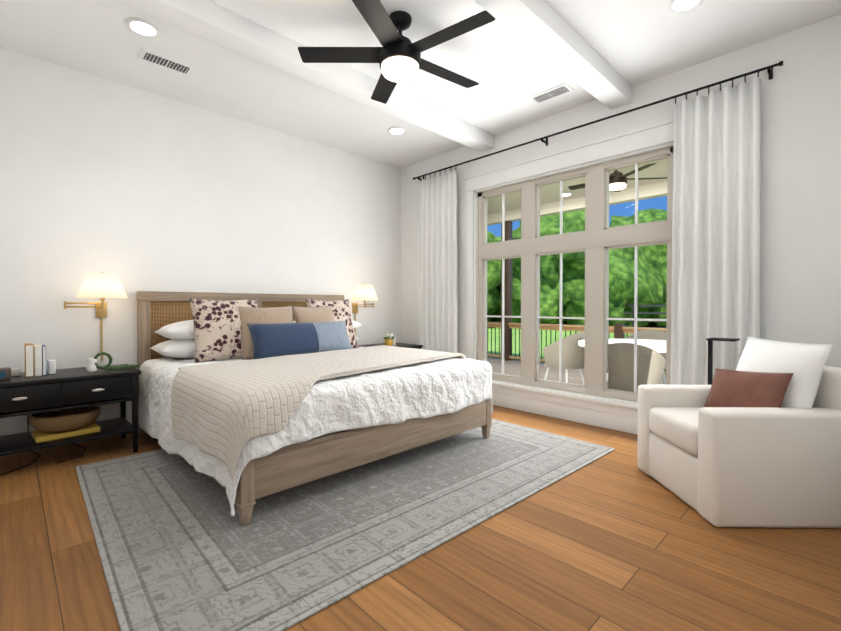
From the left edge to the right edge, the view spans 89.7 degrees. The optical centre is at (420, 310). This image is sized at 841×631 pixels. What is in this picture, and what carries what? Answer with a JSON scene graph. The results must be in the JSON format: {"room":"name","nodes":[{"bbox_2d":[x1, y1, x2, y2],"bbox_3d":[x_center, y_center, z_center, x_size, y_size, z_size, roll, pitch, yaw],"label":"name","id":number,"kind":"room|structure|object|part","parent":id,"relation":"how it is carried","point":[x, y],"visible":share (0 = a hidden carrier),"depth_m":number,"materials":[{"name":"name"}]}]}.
{"room":"bedroom","nodes":[
{"label":"bedroom","id":0,"kind":"room"},
{"bbox_2d":[0,47,400,435],"bbox_3d":[-1.943,-0.445,4.397,4.800,3.040,0.150,-1,1,-44],"label":"wall","id":1,"kind":"structure","parent":0,"point":[134,189],"depth_m":3.81,"materials":[{"name":"paint"}]},
{"bbox_2d":[1,417,131,456],"bbox_3d":[-1.885,1.006,4.354,4.440,0.140,0.014,-1,1,-44],"label":"baseboard","id":2,"kind":"structure","parent":1,"relation":"attached to","point":[129,419],"depth_m":3.67,"materials":[{"name":"paint"}]},
{"bbox_2d":[64,272,127,360],"bbox_3d":[-2.600,0.060,3.404,0.401,0.734,0.361,-1,1,-44],"label":"sconce","id":3,"kind":"object","parent":1,"relation":"attached to","point":[102,286],"visible":1,"depth_m":3.34,"materials":[{"name":"white fabric"}]},
{"bbox_3d":[-2.568,-0.195,3.414,0.336,0.196,0.336,-1,1,-44],"label":"lamp shade","id":4,"kind":"part","parent":3,"relation":"part of","materials":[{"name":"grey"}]},
{"bbox_2d":[351,284,377,334],"bbox_3d":[-0.675,0.038,5.276,0.401,0.734,0.361,-1,1,-44],"label":"sconce","id":5,"kind":"object","parent":1,"relation":"attached to","point":[364,292],"visible":0.98,"depth_m":5.15,"materials":[{"name":"white fabric"}]},
{"bbox_3d":[-0.690,-0.216,5.241,0.336,0.196,0.336,-1,1,-44],"label":"lamp shade","id":6,"kind":"part","parent":5,"relation":"part of","materials":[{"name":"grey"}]},
{"bbox_2d":[0,405,840,630],"bbox_3d":[-0.224,1.145,2.648,4.800,0.100,5.080,-1,1,-44],"label":"floor","id":7,"kind":"structure","parent":0,"point":[617,539],"depth_m":1.82,"materials":[{"name":"brown wood"}]},
{"bbox_2d":[0,343,140,474],"bbox_3d":[-2.676,0.665,3.139,0.968,0.850,0.596,-1,1,-44],"label":"nightstand","id":8,"kind":"object","parent":7,"relation":"on","point":[61,406],"visible":1,"depth_m":3.01,"materials":[{"name":"black paint"}]},
{"bbox_2d":[136,291,492,525],"bbox_3d":[-0.920,0.459,3.622,2.276,1.250,2.351,-1,1,-44],"label":"bed","id":9,"kind":"object","parent":7,"relation":"on","point":[245,400],"visible":1,"depth_m":2.91,"materials":[{"name":"white fabric"}]},
{"bbox_2d":[171,345,465,484],"bbox_3d":[-0.620,0.606,3.316,2.277,0.452,1.490,-1,1,-44],"label":"quilt","id":10,"kind":"object","parent":9,"relation":"on","point":[273,412],"depth_m":2.55,"materials":[{"name":"white fabric"}]},
{"bbox_2d":[75,419,614,630],"bbox_3d":[-0.436,1.085,3.110,3.120,0.010,2.380,-1,1,-43],"label":"rug","id":11,"kind":"object","parent":7,"relation":"on","point":[180,547],"visible":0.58,"depth_m":2.16,"materials":[{"name":"grey carpet"}]},
{"bbox_2d":[358,333,422,348],"bbox_3d":[-0.428,0.675,5.290,0.750,0.780,0.544,-1,1,-44],"label":"nightstand","id":12,"kind":"object","parent":7,"relation":"on","point":[390,339],"visible":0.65,"depth_m":5.28,"materials":[{"name":"black paint"}]},
{"bbox_2d":[706,337,739,384],"bbox_3d":[2.066,0.645,3.071,0.200,0.891,0.380,-1,1,-44],"label":"stand","id":13,"kind":"object","parent":7,"relation":"on","point":[710,359],"visible":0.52,"depth_m":3.02,"materials":[{"name":"black metal"}]},
{"bbox_2d":[637,336,840,527],"bbox_3d":[1.919,0.635,2.514,0.890,0.924,0.800,0,1,1],"label":"armchair","id":14,"kind":"object","parent":7,"relation":"on","point":[753,439],"visible":1,"depth_m":2.17,"materials":[{"name":"fabric"}]},
{"bbox_2d":[736,336,832,408],"bbox_3d":[2.064,0.412,2.479,0.200,0.500,0.580,17,1,1],"label":"pillow","id":15,"kind":"object","parent":14,"relation":"on","point":[807,381],"depth_m":2.28,"materials":[{"name":"white fabric"}]},
{"bbox_2d":[0,0,840,167],"bbox_3d":[-0.224,-2.019,2.612,4.800,0.150,5.080,-1,1,-44],"label":"ceiling","id":16,"kind":"structure","parent":0,"point":[632,43],"depth_m":3.20,"materials":[{"name":"paint"}]},
{"bbox_2d":[125,18,160,37],"bbox_3d":[-1.910,-1.942,2.912,0.204,0.012,0.204,-1,1,-44],"label":"recessed light","id":17,"kind":"object","parent":16,"relation":"in","point":[143,27],"visible":1,"depth_m":2.90,"materials":[{"name":"paint"}]},
{"bbox_2d":[138,48,194,75],"bbox_3d":[-1.996,-1.945,3.330,0.360,0.015,0.170,-1,1,-44],"label":"ceiling vent","id":18,"kind":"object","parent":16,"relation":"in","point":[149,56],"visible":1,"depth_m":3.31,"materials":[{"name":"metal"}]},
{"bbox_2d":[387,127,405,134],"bbox_3d":[-0.260,-1.962,4.628,0.204,0.012,0.204,-1,1,-44],"label":"recessed light","id":19,"kind":"object","parent":16,"relation":"in","point":[396,130],"visible":0.98,"depth_m":4.61,"materials":[{"name":"paint"}]},
{"bbox_2d":[298,0,494,103],"bbox_3d":[-0.103,-1.760,2.829,1.287,0.373,1.294,-1,1,-44],"label":"fan","id":20,"kind":"object","parent":16,"relation":"hanging from","point":[397,57],"visible":1,"depth_m":2.76,"materials":[{"name":"black metal"}]},
{"bbox_2d":[529,83,573,103],"bbox_3d":[1.179,-1.951,3.824,0.170,0.015,0.360,-1,1,-44],"label":"ceiling vent","id":21,"kind":"object","parent":16,"relation":"in","point":[554,92],"visible":1,"depth_m":3.80,"materials":[{"name":"metal"}]},
{"bbox_2d":[668,0,703,12],"bbox_3d":[1.672,-1.939,2.657,0.204,0.012,0.204,-1,1,-44],"label":"recessed light","id":22,"kind":"object","parent":16,"relation":"in","point":[678,6],"visible":1,"depth_m":2.69,"materials":[{"name":"paint"}]},
{"bbox_2d":[401,14,840,367],"bbox_3d":[1.443,-0.443,4.251,0.150,3.040,4.780,-1,1,-44],"label":"wall","id":23,"kind":"structure","parent":0,"point":[801,196],"depth_m":3.01,"materials":[{"name":"paint"}]},
{"bbox_2d":[492,393,637,434],"bbox_3d":[1.384,1.008,4.211,0.014,0.140,4.780,-1,1,-44],"label":"baseboard","id":24,"kind":"structure","parent":23,"relation":"attached to","point":[609,421],"depth_m":4.13,"materials":[{"name":"paint"}]},
{"bbox_2d":[464,119,673,418],"bbox_3d":[1.407,-0.316,4.253,0.200,2.505,2.370,-1,1,-44],"label":"window","id":25,"kind":"structure","parent":23,"relation":"in","point":[597,239],"depth_m":4.13,"materials":[{"name":"paint"}]},
{"bbox_2d":[413,61,782,384],"bbox_3d":[1.218,-0.343,4.271,0.143,2.810,3.710,-1,1,-44],"label":"curtains","id":26,"kind":"object","parent":23,"relation":"attached to","point":[716,258],"visible":0.83,"depth_m":3.26,"materials":[{"name":"white fabric"}]},
{"bbox_3d":[1.229,-1.702,4.266,0.113,0.092,3.710,-1,1,-44],"label":"rod","id":27,"kind":"part","parent":26,"relation":"part of","materials":[{"name":"black metal"}]},
{"label":"outside","id":28,"kind":"structure","parent":0,"visible":0},
{"bbox_2d":[487,357,665,384],"bbox_3d":[1.238,1.246,7.406,3.930,0.250,18.000,-1,1,-44],"label":"floor","id":29,"kind":"structure","parent":28,"point":[575,376],"depth_m":7.71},
{"bbox_2d":[543,331,584,384],"bbox_3d":[2.013,0.710,5.859,0.640,0.863,0.590,0,1,-34],"label":"chair","id":30,"kind":"object","parent":29,"relation":"on","point":[570,348],"depth_m":5.62,"materials":[{"name":"fabric"}]},
{"bbox_2d":[487,221,665,374],"bbox_3d":[2.539,-0.417,8.653,0.180,3.043,18.000,-1,1,-44],"label":"railing","id":31,"kind":"object","parent":29,"relation":"on","point":[619,330],"depth_m":9.21,"materials":[{"name":"brown wood"}]},
{"bbox_2d":[578,339,665,352],"bbox_3d":[2.589,0.769,5.059,1.320,0.758,1.320,-1,1,-44],"label":"table","id":32,"kind":"object","parent":29,"relation":"on","point":[655,345],"depth_m":5.11,"materials":[{"name":"white"}]},
{"bbox_2d":[608,343,665,391],"bbox_3d":[2.048,0.730,4.175,0.640,0.863,0.590,0,1,31],"label":"chair","id":33,"kind":"object","parent":29,"relation":"on","point":[650,375],"depth_m":3.93,"materials":[{"name":"fabric"}]},
{"bbox_2d":[626,329,665,384],"bbox_3d":[3.216,0.709,5.954,0.640,0.863,0.590,0,1,36],"label":"chair","id":34,"kind":"object","parent":29,"relation":"on","point":[654,334],"depth_m":6.17,"materials":[{"name":"fabric"}]},
{"bbox_2d":[487,209,666,375],"bbox_3d":[28.993,-3.240,51.801,100.000,10.836,145.000,-1,1,-44],"label":"garden","id":35,"kind":"object","parent":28,"point":[572,277],"depth_m":24.80,"materials":[{"name":"green plant"}]},
{"bbox_2d":[487,158,667,225],"bbox_3d":[1.238,-2.104,7.368,3.930,0.350,18.000,-1,1,-44],"label":"ceiling","id":36,"kind":"structure","parent":28,"point":[576,203],"depth_m":7.59,"materials":[{"name":"paint"}]},
{"bbox_2d":[568,163,666,191],"bbox_3d":[2.695,-1.901,5.908,1.303,0.423,1.268,-1,1,-44],"label":"fan","id":37,"kind":"object","parent":36,"relation":"hanging from","point":[616,181],"depth_m":5.80,"materials":[{"name":"black metal"}]}
]}

